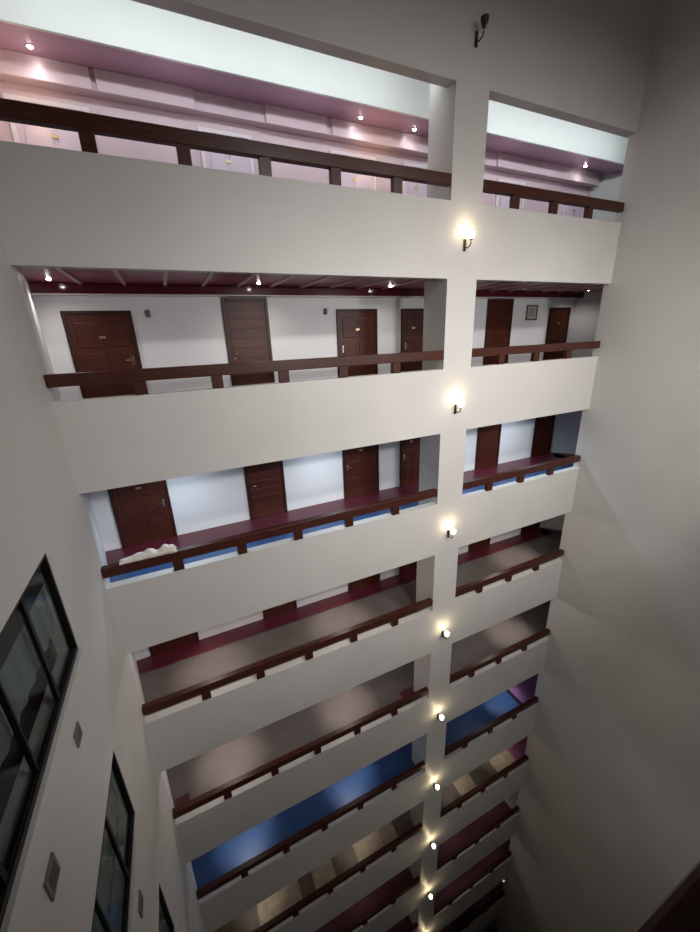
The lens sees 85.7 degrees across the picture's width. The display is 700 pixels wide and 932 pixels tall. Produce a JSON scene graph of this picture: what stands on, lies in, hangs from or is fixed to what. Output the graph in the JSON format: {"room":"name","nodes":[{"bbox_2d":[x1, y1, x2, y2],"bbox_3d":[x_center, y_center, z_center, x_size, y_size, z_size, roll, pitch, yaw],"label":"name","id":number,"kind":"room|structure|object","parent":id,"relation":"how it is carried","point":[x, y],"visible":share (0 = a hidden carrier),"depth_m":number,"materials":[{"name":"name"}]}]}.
{"room":"hotel atrium","nodes":[
{"label":"hotel atrium","id":0,"kind":"room"},
{"bbox_2d":[0,232,206,931],"bbox_3d":[-2.426,12.684,6.141,0.250,47.005,10.100,-11,21,-23],"label":"wall","id":1,"kind":"structure","parent":0,"point":[42,511],"depth_m":5.19,"materials":[{"name":"paint"}]},
{"bbox_2d":[0,553,83,931],"bbox_3d":[-3.288,2.434,3.440,0.545,2.270,4.420,-11,21,-23],"label":"window","id":2,"kind":"structure","parent":1,"relation":"in","point":[27,660],"depth_m":4.01,"materials":[{"name":"black metal"}]},
{"bbox_2d":[0,567,44,670],"bbox_3d":[-3.203,1.814,3.279,0.010,0.400,3.620,-11,21,-23],"label":"roller blind","id":3,"kind":"object","parent":2,"relation":"attached to","point":[13,628],"depth_m":4.02,"materials":[{"name":"grey fabric"}]},
{"bbox_2d":[0,587,55,765],"bbox_3d":[-3.226,2.171,3.396,0.024,0.990,3.600,-11,21,-23],"label":"curtain","id":4,"kind":"object","parent":2,"relation":"hanging from","point":[19,670],"depth_m":4.06,"materials":[{"name":"grey fabric"}]},
{"bbox_2d":[43,852,60,901],"bbox_3d":[-2.806,3.869,3.557,0.022,0.260,0.260,-11,21,-23],"label":"air vent","id":5,"kind":"object","parent":1,"relation":"in","point":[50,884],"visible":1,"depth_m":3.54,"materials":[{"name":"grey metal"}]},
{"bbox_2d":[73,721,82,747],"bbox_3d":[-3.405,3.360,4.722,0.022,0.210,0.210,-11,21,-23],"label":"air vent","id":6,"kind":"object","parent":1,"relation":"in","point":[77,735],"visible":1,"depth_m":4.71,"materials":[{"name":"grey metal"}]},
{"bbox_2d":[91,751,138,931],"bbox_3d":[-3.162,5.833,4.619,0.545,2.270,4.420,-11,21,-23],"label":"window","id":7,"kind":"structure","parent":1,"relation":"in","point":[100,923],"depth_m":5.47,"materials":[{"name":"black metal"}]},
{"bbox_2d":[92,769,111,931],"bbox_3d":[-3.078,5.213,4.457,0.010,0.400,3.620,-11,21,-23],"label":"roller blind","id":8,"kind":"object","parent":7,"relation":"attached to","point":[111,769],"depth_m":5.06,"materials":[{"name":"grey fabric"}]},
{"bbox_2d":[93,779,118,931],"bbox_3d":[-3.101,5.571,4.575,0.024,0.990,3.600,-11,21,-23],"label":"curtain","id":9,"kind":"object","parent":7,"relation":"hanging from","point":[106,868],"depth_m":5.27,"materials":[{"name":"grey fabric"}]},
{"bbox_2d":[138,890,143,918],"bbox_3d":[-3.256,6.821,5.874,0.022,0.240,0.240,-11,21,-23],"label":"air vent","id":10,"kind":"object","parent":1,"relation":"in","point":[141,899],"visible":1,"depth_m":5.85,"materials":[{"name":"grey metal"}]},
{"bbox_2d":[159,884,176,931],"bbox_3d":[-3.037,9.232,5.798,0.545,2.270,4.420,-11,21,-23],"label":"window","id":11,"kind":"structure","parent":1,"relation":"in","point":[161,897],"depth_m":7.39,"materials":[{"name":"black metal"}]},
{"bbox_2d":[159,912,161,931],"bbox_3d":[-2.975,8.970,5.754,0.024,0.990,3.600,-11,21,-23],"label":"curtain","id":12,"kind":"object","parent":11,"relation":"hanging from","point":[160,924],"depth_m":7.26,"materials":[{"name":"grey fabric"}]},
{"bbox_2d":[15,267,196,889],"bbox_3d":[-5.285,12.851,12.225,0.246,42.905,2.783,-15,23,-32],"label":"wall","id":13,"kind":"structure","parent":0,"point":[28,297],"depth_m":7.51,"materials":[{"name":"white paint"}]},
{"bbox_2d":[0,81,589,660],"bbox_3d":[1.542,11.113,16.508,16.750,42.905,0.150,-11,21,-23],"label":"wall","id":14,"kind":"structure","parent":0,"point":[179,331],"depth_m":10.03,"materials":[{"name":"white paint"}]},
{"bbox_2d":[2,93,88,150],"bbox_3d":[-5.568,-5.764,7.304,1.310,2.090,0.102,-11,21,-23],"label":"door","id":15,"kind":"structure","parent":14,"relation":"in","point":[22,133],"depth_m":7.07,"materials":[{"name":"white paint"}]},
{"bbox_2d":[60,310,141,398],"bbox_3d":[-5.442,-2.365,8.483,1.310,2.090,0.102,-11,21,-23],"label":"door","id":16,"kind":"structure","parent":14,"relation":"in","point":[97,340],"depth_m":8.39,"materials":[{"name":"brown wood"}]},
{"bbox_2d":[107,480,177,547],"bbox_3d":[-5.317,1.034,9.662,1.310,2.090,0.102,-11,21,-23],"label":"door","id":17,"kind":"structure","parent":14,"relation":"in","point":[143,513],"depth_m":9.73,"materials":[{"name":"brown wood"}]},
{"bbox_2d":[145,309,150,316],"bbox_3d":[-4.575,-3.454,8.549,0.090,0.170,0.109,-11,21,-23],"label":"wall lantern","id":18,"kind":"object","parent":14,"relation":"attached to","point":[148,314],"visible":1,"depth_m":8.52,"materials":[{"name":"grey plastic"}]},
{"bbox_2d":[149,631,198,656],"bbox_3d":[-5.191,4.434,10.840,1.310,2.090,0.102,-11,21,-23],"label":"door","id":19,"kind":"structure","parent":14,"relation":"in","point":[193,637],"depth_m":11.13,"materials":[{"name":"brown wood"}]},
{"bbox_2d":[197,126,253,173],"bbox_3d":[-2.687,-6.303,8.550,1.120,2.090,0.102,-11,21,-23],"label":"door","id":20,"kind":"structure","parent":14,"relation":"in","point":[211,160],"depth_m":8.36,"materials":[{"name":"white paint"}]},
{"bbox_2d":[220,297,274,385],"bbox_3d":[-2.566,-3.033,9.684,1.120,2.365,0.102,-11,21,-23],"label":"door","id":21,"kind":"structure","parent":14,"relation":"in","point":[246,320],"depth_m":9.59,"materials":[{"name":"brown wood"}]},
{"bbox_2d":[243,460,287,519],"bbox_3d":[-2.441,0.366,10.863,1.120,2.365,0.102,-11,21,-23],"label":"door","id":22,"kind":"structure","parent":14,"relation":"in","point":[265,482],"depth_m":10.98,"materials":[{"name":"brown wood"}]},
{"bbox_2d":[263,600,296,619],"bbox_3d":[-2.310,3.895,12.086,1.120,2.090,0.102,-11,21,-23],"label":"door","id":23,"kind":"structure","parent":14,"relation":"in","point":[276,610],"depth_m":12.38,"materials":[{"name":"brown wood"}]},
{"bbox_2d":[0,49,599,187],"bbox_3d":[0.900,-8.251,9.561,16.300,0.338,0.310,-11,21,-23],"label":"ceiling","id":24,"kind":"structure","parent":14,"relation":"attached to","point":[15,67],"depth_m":8.01,"materials":[{"name":"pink paint"}]},
{"bbox_2d":[28,282,583,297],"bbox_3d":[1.073,-4.924,10.728,16.400,0.198,0.330,-11,21,-23],"label":"trim","id":25,"kind":"structure","parent":14,"relation":"attached to","point":[35,287],"depth_m":9.01,"materials":[{"name":"brown wood"}]},
{"bbox_2d":[31,293,581,298],"bbox_3d":[1.081,-4.815,10.756,16.400,0.023,0.350,-11,21,-23],"label":"trim","id":26,"kind":"structure","parent":14,"relation":"attached to","point":[34,294],"depth_m":9.14,"materials":[{"name":"grey paint"}]},
{"bbox_2d":[329,149,375,189],"bbox_3d":[0.118,-6.827,9.763,1.280,2.090,0.102,-11,21,-23],"label":"door","id":27,"kind":"structure","parent":14,"relation":"in","point":[347,179],"depth_m":9.61,"materials":[{"name":"white paint"}]},
{"bbox_2d":[336,309,377,375],"bbox_3d":[0.243,-3.427,10.941,1.280,2.090,0.102,-11,21,-23],"label":"door","id":28,"kind":"structure","parent":14,"relation":"in","point":[357,331],"depth_m":10.85,"materials":[{"name":"brown wood"}]},
{"bbox_2d":[342,444,378,498],"bbox_3d":[0.369,-0.028,12.120,1.280,2.090,0.102,-11,21,-23],"label":"door","id":29,"kind":"structure","parent":14,"relation":"in","point":[361,464],"depth_m":12.19,"materials":[{"name":"brown wood"}]},
{"bbox_2d":[348,573,379,591],"bbox_3d":[0.494,3.371,13.299,1.280,2.090,0.102,-11,21,-23],"label":"door","id":30,"kind":"structure","parent":14,"relation":"in","point":[353,585],"depth_m":13.59,"materials":[{"name":"brown wood"}]},
{"bbox_2d":[399,561,416,574],"bbox_3d":[2.217,3.049,14.044,0.870,2.090,0.102,-11,21,-23],"label":"door","id":31,"kind":"structure","parent":14,"relation":"in","point":[408,567],"depth_m":14.33,"materials":[{"name":"brown wood"}]},
{"bbox_2d":[399,437,419,485],"bbox_3d":[2.092,-0.350,12.866,0.870,2.090,0.102,-11,21,-23],"label":"door","id":32,"kind":"structure","parent":14,"relation":"in","point":[409,448],"depth_m":12.93,"materials":[{"name":"brown wood"}]},
{"bbox_2d":[401,308,423,371],"bbox_3d":[1.966,-3.749,11.687,0.870,2.090,0.102,-11,21,-23],"label":"door","id":33,"kind":"structure","parent":14,"relation":"in","point":[411,319],"depth_m":11.58,"materials":[{"name":"brown wood"}]},
{"bbox_2d":[402,162,427,196],"bbox_3d":[1.841,-7.149,10.508,0.870,2.090,0.102,-11,21,-23],"label":"door","id":34,"kind":"structure","parent":14,"relation":"in","point":[409,188],"depth_m":10.30,"materials":[{"name":"white paint"}]},
{"bbox_2d":[468,538,490,551],"bbox_3d":[5.370,2.460,15.408,1.140,2.090,0.102,-11,21,-23],"label":"door","id":35,"kind":"structure","parent":14,"relation":"in","point":[485,542],"depth_m":15.69,"materials":[{"name":"brown wood"}]},
{"bbox_2d":[474,424,501,469],"bbox_3d":[5.240,-1.069,14.184,1.140,2.365,0.102,-11,21,-23],"label":"door","id":36,"kind":"structure","parent":14,"relation":"in","point":[488,437],"depth_m":14.30,"materials":[{"name":"brown wood"}]},
{"bbox_2d":[483,299,513,364],"bbox_3d":[5.114,-4.468,13.005,1.140,2.365,0.102,-11,21,-23],"label":"door","id":37,"kind":"structure","parent":14,"relation":"in","point":[499,314],"depth_m":12.89,"materials":[{"name":"brown wood"}]},
{"bbox_2d":[495,178,525,209],"bbox_3d":[4.994,-7.738,11.871,1.140,2.090,0.102,-11,21,-23],"label":"door","id":38,"kind":"structure","parent":14,"relation":"in","point":[500,201],"depth_m":11.61,"materials":[{"name":"white paint"}]},
{"bbox_2d":[521,522,539,534],"bbox_3d":[8.048,1.959,16.566,1.100,2.090,0.102,-11,21,-23],"label":"door","id":39,"kind":"structure","parent":14,"relation":"in","point":[534,526],"depth_m":16.86,"materials":[{"name":"brown wood"}]},
{"bbox_2d":[525,305,537,319],"bbox_3d":[6.449,-5.441,13.384,0.540,0.500,0.034,-11,21,-23],"label":"picture","id":40,"kind":"object","parent":14,"relation":"attached to","point":[531,310],"visible":1,"depth_m":13.38,"materials":[{"name":"brown"}]},
{"bbox_2d":[528,308,534,316],"bbox_3d":[6.448,-5.441,13.386,0.300,0.280,0.004,-11,21,-23],"label":"print","id":41,"kind":"object","parent":40,"relation":"attached to","point":[531,311],"depth_m":13.38},
{"bbox_2d":[531,415,555,456],"bbox_3d":[7.922,-1.440,15.387,1.100,2.090,0.102,-11,21,-23],"label":"door","id":42,"kind":"structure","parent":14,"relation":"in","point":[544,426],"depth_m":15.46,"materials":[{"name":"brown wood"}]},
{"bbox_2d":[543,307,570,359],"bbox_3d":[7.797,-4.839,14.208,1.100,2.090,0.102,-11,21,-23],"label":"door","id":43,"kind":"structure","parent":14,"relation":"in","point":[558,318],"depth_m":14.12,"materials":[{"name":"brown wood"}]},
{"bbox_2d":[561,190,587,217],"bbox_3d":[7.671,-8.238,13.029,1.100,2.090,0.102,-11,21,-23],"label":"door","id":44,"kind":"structure","parent":14,"relation":"in","point":[567,210],"depth_m":12.82,"materials":[{"name":"white paint"}]},
{"bbox_2d":[18,267,603,292],"bbox_3d":[2.146,-4.830,9.998,17.862,0.095,2.550,-11,21,-23],"label":"ceiling","id":45,"kind":"structure","parent":0,"point":[79,276],"depth_m":8.17,"materials":[{"name":"paint"}]},
{"bbox_2d":[0,22,623,174],"bbox_3d":[1.696,-8.461,9.467,17.862,0.060,1.030,-11,21,-23],"label":"ceiling","id":46,"kind":"structure","parent":0,"point":[14,38],"depth_m":7.62,"materials":[{"name":"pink paint"}]},
{"bbox_2d":[25,43,34,49],"bbox_3d":[-5.405,-7.073,6.375,0.130,0.038,0.130,-11,21,-23],"label":"recessed light","id":47,"kind":"object","parent":46,"relation":"in","point":[27,45],"visible":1,"depth_m":6.36,"materials":[{"name":"white glass"}]},
{"bbox_2d":[0,0,659,931],"bbox_3d":[1.617,10.015,13.405,13.652,47.005,0.870,-11,21,-23],"label":"wall","id":48,"kind":"structure","parent":0,"point":[580,62],"depth_m":8.56,"materials":[{"name":"paint"}]},
{"bbox_2d":[0,98,451,193],"bbox_3d":[-1.441,-5.225,6.463,7.837,0.477,0.150,-11,21,-23],"label":"wooden railing","id":49,"kind":"object","parent":48,"relation":"on","point":[87,125],"visible":0.87,"depth_m":5.96,"materials":[{"name":"red wood"}]},
{"bbox_2d":[43,350,443,394],"bbox_3d":[-1.319,-1.909,7.613,7.837,0.440,0.150,-11,21,-23],"label":"wooden railing","id":50,"kind":"object","parent":48,"relation":"on","point":[139,377],"visible":1,"depth_m":7.08,"materials":[{"name":"red wood"}]},
{"bbox_2d":[101,488,437,578],"bbox_3d":[-1.193,1.490,8.792,7.837,0.440,0.150,-11,21,-23],"label":"wooden railing","id":51,"kind":"object","parent":48,"relation":"on","point":[239,540],"visible":1,"depth_m":8.38,"materials":[{"name":"red wood"}]},
{"bbox_2d":[119,544,177,564],"bbox_3d":[-4.002,1.711,7.479,1.048,0.190,0.188,-11,21,-23],"label":"cloth","id":52,"kind":"object","parent":51,"relation":"on","point":[164,549],"visible":1,"depth_m":7.44,"materials":[{"name":"white fabric"}]},
{"bbox_2d":[142,598,432,715],"bbox_3d":[-1.068,4.889,9.971,7.837,0.440,0.150,-11,21,-23],"label":"wooden railing","id":53,"kind":"object","parent":48,"relation":"on","point":[204,688],"visible":1,"depth_m":9.54,"materials":[{"name":"red wood"}]},
{"bbox_2d":[175,687,413,806],"bbox_3d":[1.437,8.364,12.995,13.740,0.004,0.850,-11,21,-23],"label":"trim","id":54,"kind":"structure","parent":48,"relation":"attached to","point":[182,799],"depth_m":10.71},
{"bbox_2d":[172,687,428,818],"bbox_3d":[-0.942,8.288,11.150,7.837,0.440,0.150,-11,21,-23],"label":"wooden railing","id":55,"kind":"object","parent":48,"relation":"on","point":[225,789],"visible":1,"depth_m":10.75,"materials":[{"name":"red wood"}]},
{"bbox_2d":[196,761,424,899],"bbox_3d":[-0.817,11.687,12.329,7.837,0.440,0.150,-11,21,-23],"label":"wooden railing","id":56,"kind":"object","parent":48,"relation":"on","point":[284,845],"visible":1,"depth_m":11.97,"materials":[{"name":"red wood"}]},
{"bbox_2d":[252,823,422,931],"bbox_3d":[-0.691,15.087,13.507,7.837,0.440,0.150,-11,21,-23],"label":"wooden railing","id":57,"kind":"object","parent":48,"relation":"on","point":[294,910],"visible":1,"depth_m":13.51,"materials":[{"name":"red wood"}]},
{"bbox_2d":[105,452,574,564],"bbox_3d":[2.653,0.980,12.169,18.510,0.004,2.530,-11,21,-23],"label":"trim","id":58,"kind":"structure","parent":48,"relation":"attached to","point":[112,556],"depth_m":11.31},
{"bbox_2d":[340,876,419,931],"bbox_3d":[-0.566,18.486,14.686,7.837,0.440,0.150,-11,21,-23],"label":"wooden railing","id":59,"kind":"object","parent":48,"relation":"on","point":[391,899],"visible":1,"depth_m":15.40,"materials":[{"name":"red wood"}]},
{"bbox_2d":[404,922,417,931],"bbox_3d":[-0.440,21.885,15.865,7.837,0.440,0.150,-11,21,-23],"label":"wooden railing","id":60,"kind":"object","parent":48,"relation":"on","point":[412,928],"visible":1,"depth_m":17.21,"materials":[{"name":"red wood"}]},
{"bbox_2d":[433,782,439,790],"bbox_3d":[3.251,12.137,14.233,0.156,0.340,0.293,-11,21,-23],"label":"wall lamp","id":61,"kind":"object","parent":48,"relation":"attached to","point":[436,786],"visible":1,"depth_m":14.18,"materials":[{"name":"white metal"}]},
{"bbox_2d":[437,713,443,721],"bbox_3d":[3.125,8.738,13.054,0.156,0.340,0.293,-11,21,-23],"label":"wall lamp","id":62,"kind":"object","parent":48,"relation":"attached to","point":[438,716],"visible":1,"depth_m":13.01,"materials":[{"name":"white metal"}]},
{"bbox_2d":[441,631,448,638],"bbox_3d":[3.000,5.338,11.876,0.156,0.340,0.293,-11,21,-23],"label":"wall lamp","id":63,"kind":"object","parent":48,"relation":"attached to","point":[446,633],"visible":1,"depth_m":11.82,"materials":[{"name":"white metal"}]},
{"bbox_2d":[447,529,455,537],"bbox_3d":[2.874,1.939,10.697,0.156,0.340,0.293,-11,21,-23],"label":"wall lamp","id":64,"kind":"object","parent":48,"relation":"attached to","point":[453,531],"visible":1,"depth_m":10.64,"materials":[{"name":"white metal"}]},
{"bbox_2d":[454,401,463,413],"bbox_3d":[2.749,-1.460,9.518,0.156,0.340,0.293,-11,21,-23],"label":"wall lamp","id":65,"kind":"object","parent":48,"relation":"attached to","point":[460,403],"visible":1,"depth_m":9.46,"materials":[{"name":"white glass"}]},
{"bbox_2d":[463,231,474,250],"bbox_3d":[2.620,-4.947,8.309,0.156,0.340,0.293,-11,21,-23],"label":"wall lamp","id":66,"kind":"object","parent":48,"relation":"attached to","point":[471,234],"visible":1,"depth_m":8.22,"materials":[{"name":"white glass"}]},
{"bbox_2d":[434,850,511,914],"bbox_3d":[6.122,20.659,18.703,4.951,0.440,0.150,-11,21,-23],"label":"wooden railing","id":67,"kind":"object","parent":48,"relation":"on","point":[489,869],"visible":0.93,"depth_m":18.56,"materials":[{"name":"red wood"}]},
{"bbox_2d":[437,805,519,869],"bbox_3d":[5.997,17.259,17.524,4.951,0.440,0.150,-11,21,-23],"label":"wooden railing","id":68,"kind":"object","parent":48,"relation":"on","point":[475,839],"visible":0.95,"depth_m":17.37,"materials":[{"name":"red wood"}]},
{"bbox_2d":[452,890,504,931],"bbox_3d":[6.247,24.058,19.882,4.951,0.440,0.150,-11,21,-23],"label":"wooden railing","id":69,"kind":"object","parent":48,"relation":"on","point":[483,909],"visible":1,"depth_m":20.07,"materials":[{"name":"red wood"}]},
{"bbox_2d":[474,13,488,47],"bbox_3d":[2.498,-8.258,7.160,0.156,0.340,0.293,-11,21,-23],"label":"wall lamp","id":70,"kind":"object","parent":48,"relation":"attached to","point":[485,17],"visible":1,"depth_m":7.08,"materials":[{"name":"brown metal"}]},
{"bbox_2d":[440,754,527,817],"bbox_3d":[5.871,13.860,16.345,4.951,0.440,0.150,-11,21,-23],"label":"wooden railing","id":71,"kind":"object","parent":48,"relation":"on","point":[504,772],"visible":0.94,"depth_m":16.20,"materials":[{"name":"red wood"}]},
{"bbox_2d":[444,696,538,755],"bbox_3d":[5.745,10.461,15.166,4.951,0.440,0.150,-11,21,-23],"label":"wooden railing","id":72,"kind":"object","parent":48,"relation":"on","point":[463,742],"visible":0.96,"depth_m":15.01,"materials":[{"name":"red wood"}]},
{"bbox_2d":[449,628,549,683],"bbox_3d":[5.620,7.062,13.988,4.951,0.440,0.150,-11,21,-23],"label":"wooden railing","id":73,"kind":"object","parent":48,"relation":"on","point":[497,657],"visible":0.94,"depth_m":13.83,"materials":[{"name":"red wood"}]},
{"bbox_2d":[455,549,563,596],"bbox_3d":[5.495,3.663,12.809,4.951,0.440,0.150,-11,21,-23],"label":"wooden railing","id":74,"kind":"object","parent":48,"relation":"on","point":[478,584],"visible":0.95,"depth_m":12.64,"materials":[{"name":"red wood"}]},
{"bbox_2d":[506,689,521,704],"bbox_3d":[7.274,10.457,17.554,0.160,0.180,2.550,-11,21,-23],"label":"trim","id":75,"kind":"structure","parent":48,"relation":"attached to","point":[508,691],"depth_m":17.13,"materials":[{"name":"black"}]},
{"bbox_2d":[462,455,580,490],"bbox_3d":[5.369,0.263,11.630,4.951,0.440,0.150,-11,21,-23],"label":"wooden railing","id":76,"kind":"object","parent":48,"relation":"on","point":[549,466],"visible":0.96,"depth_m":11.45,"materials":[{"name":"red wood"}]},
{"bbox_2d":[472,341,600,364],"bbox_3d":[5.244,-3.136,10.451,4.951,0.440,0.150,-11,21,-23],"label":"wooden railing","id":77,"kind":"object","parent":48,"relation":"on","point":[499,352],"visible":0.94,"depth_m":10.28,"materials":[{"name":"red wood"}]},
{"bbox_2d":[540,600,550,606],"bbox_3d":[2.904,7.779,14.527,18.510,0.004,2.530,-11,21,-23],"label":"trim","id":78,"kind":"structure","parent":48,"relation":"attached to","point":[547,603],"depth_m":17.64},
{"bbox_2d":[483,179,624,218],"bbox_3d":[5.121,-6.452,9.301,4.951,0.477,0.150,-11,21,-23],"label":"wooden railing","id":79,"kind":"object","parent":48,"relation":"on","point":[515,192],"visible":0.81,"depth_m":9.10,"materials":[{"name":"red wood"}]},
{"bbox_2d":[109,452,573,582],"bbox_3d":[2.501,1.090,12.119,18.362,0.160,2.550,-11,21,-23],"label":"floor","id":80,"kind":"structure","parent":0,"point":[341,522],"depth_m":10.03,"materials":[{"name":"blue carpet"}]},
{"bbox_2d":[136,528,561,715],"bbox_3d":[2.626,4.490,13.298,18.362,0.160,2.550,-11,21,-23],"label":"floor","id":81,"kind":"structure","parent":0,"point":[174,677],"depth_m":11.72,"materials":[{"name":"beige tile"}]},
{"bbox_2d":[191,691,518,888],"bbox_3d":[0.887,11.660,14.794,13.962,0.160,2.550,-11,21,-23],"label":"floor","id":82,"kind":"structure","parent":0,"point":[220,860],"depth_m":13.53,"materials":[{"name":"blue carpet"}]},
{"bbox_2d":[166,605,548,807],"bbox_3d":[2.752,7.889,14.476,18.362,0.160,2.550,-11,21,-23],"label":"floor","id":83,"kind":"structure","parent":0,"point":[196,776],"depth_m":12.76,"materials":[{"name":"beige tile"}]},
{"bbox_2d":[214,736,527,931],"bbox_3d":[3.003,14.688,16.834,18.362,0.160,2.550,-11,21,-23],"label":"floor","id":84,"kind":"structure","parent":0,"point":[258,915],"depth_m":14.89,"materials":[{"name":"brown tile"}]},
{"bbox_2d":[315,790,518,931],"bbox_3d":[3.128,18.087,18.013,18.362,0.160,2.550,-11,21,-23],"label":"floor","id":85,"kind":"structure","parent":0,"point":[401,879],"depth_m":16.86,"materials":[{"name":"red carpet"}]},
{"bbox_2d":[386,838,510,931],"bbox_3d":[3.254,21.486,19.192,18.362,0.160,2.550,-11,21,-23],"label":"floor","id":86,"kind":"structure","parent":0,"point":[401,926],"depth_m":19.35,"materials":[{"name":"red carpet"}]},
{"bbox_2d":[439,882,502,931],"bbox_3d":[3.379,24.885,20.370,18.362,0.160,2.550,-11,21,-23],"label":"floor","id":87,"kind":"structure","parent":0,"point":[476,906],"depth_m":20.85,"materials":[{"name":"brown tile"}]},
{"bbox_2d":[480,918,496,931],"bbox_3d":[3.505,28.284,21.549,18.362,0.160,2.550,-11,21,-23],"label":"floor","id":88,"kind":"structure","parent":0,"point":[488,928],"depth_m":22.64,"materials":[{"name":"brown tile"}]},
{"bbox_2d":[509,674,537,702],"bbox_3d":[9.265,10.094,18.418,4.240,0.160,2.550,-11,21,-23],"label":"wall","id":89,"kind":"structure","parent":0,"point":[524,691],"depth_m":17.51,"materials":[{"name":"purple paint"}]},
{"bbox_2d":[541,172,622,530],"bbox_3d":[10.564,9.907,19.027,3.422,42.905,0.250,7,21,25],"label":"wall","id":90,"kind":"structure","parent":0,"point":[585,313],"depth_m":14.26,"materials":[{"name":"white paint"}]},
{"bbox_2d":[0,0,628,164],"bbox_3d":[1.917,-8.602,8.896,17.862,0.715,0.060,-11,21,-23],"label":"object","id":91,"kind":"structure","parent":90,"relation":"attached to","point":[127,25],"depth_m":7.30,"materials":[{"name":"white paint"}]},
{"bbox_2d":[496,0,699,931],"bbox_3d":[10.136,10.336,11.573,0.220,47.005,10.100,-11,21,-23],"label":"wall","id":92,"kind":"structure","parent":0,"point":[608,823],"depth_m":11.61,"materials":[{"name":"paint"}]},
{"bbox_3d":[5.098,12.331,6.357,13.652,47.005,0.400,-11,21,-23],"label":"wall","id":93,"kind":"structure","parent":0,"visible":0},
{"bbox_2d":[633,860,699,931],"bbox_3d":[4.579,-0.234,2.126,13.648,0.459,0.204,-11,21,-23],"label":"wooden railing","id":94,"kind":"object","parent":93,"relation":"on","point":[679,911],"visible":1,"depth_m":0.28,"materials":[{"name":"brown wood"}]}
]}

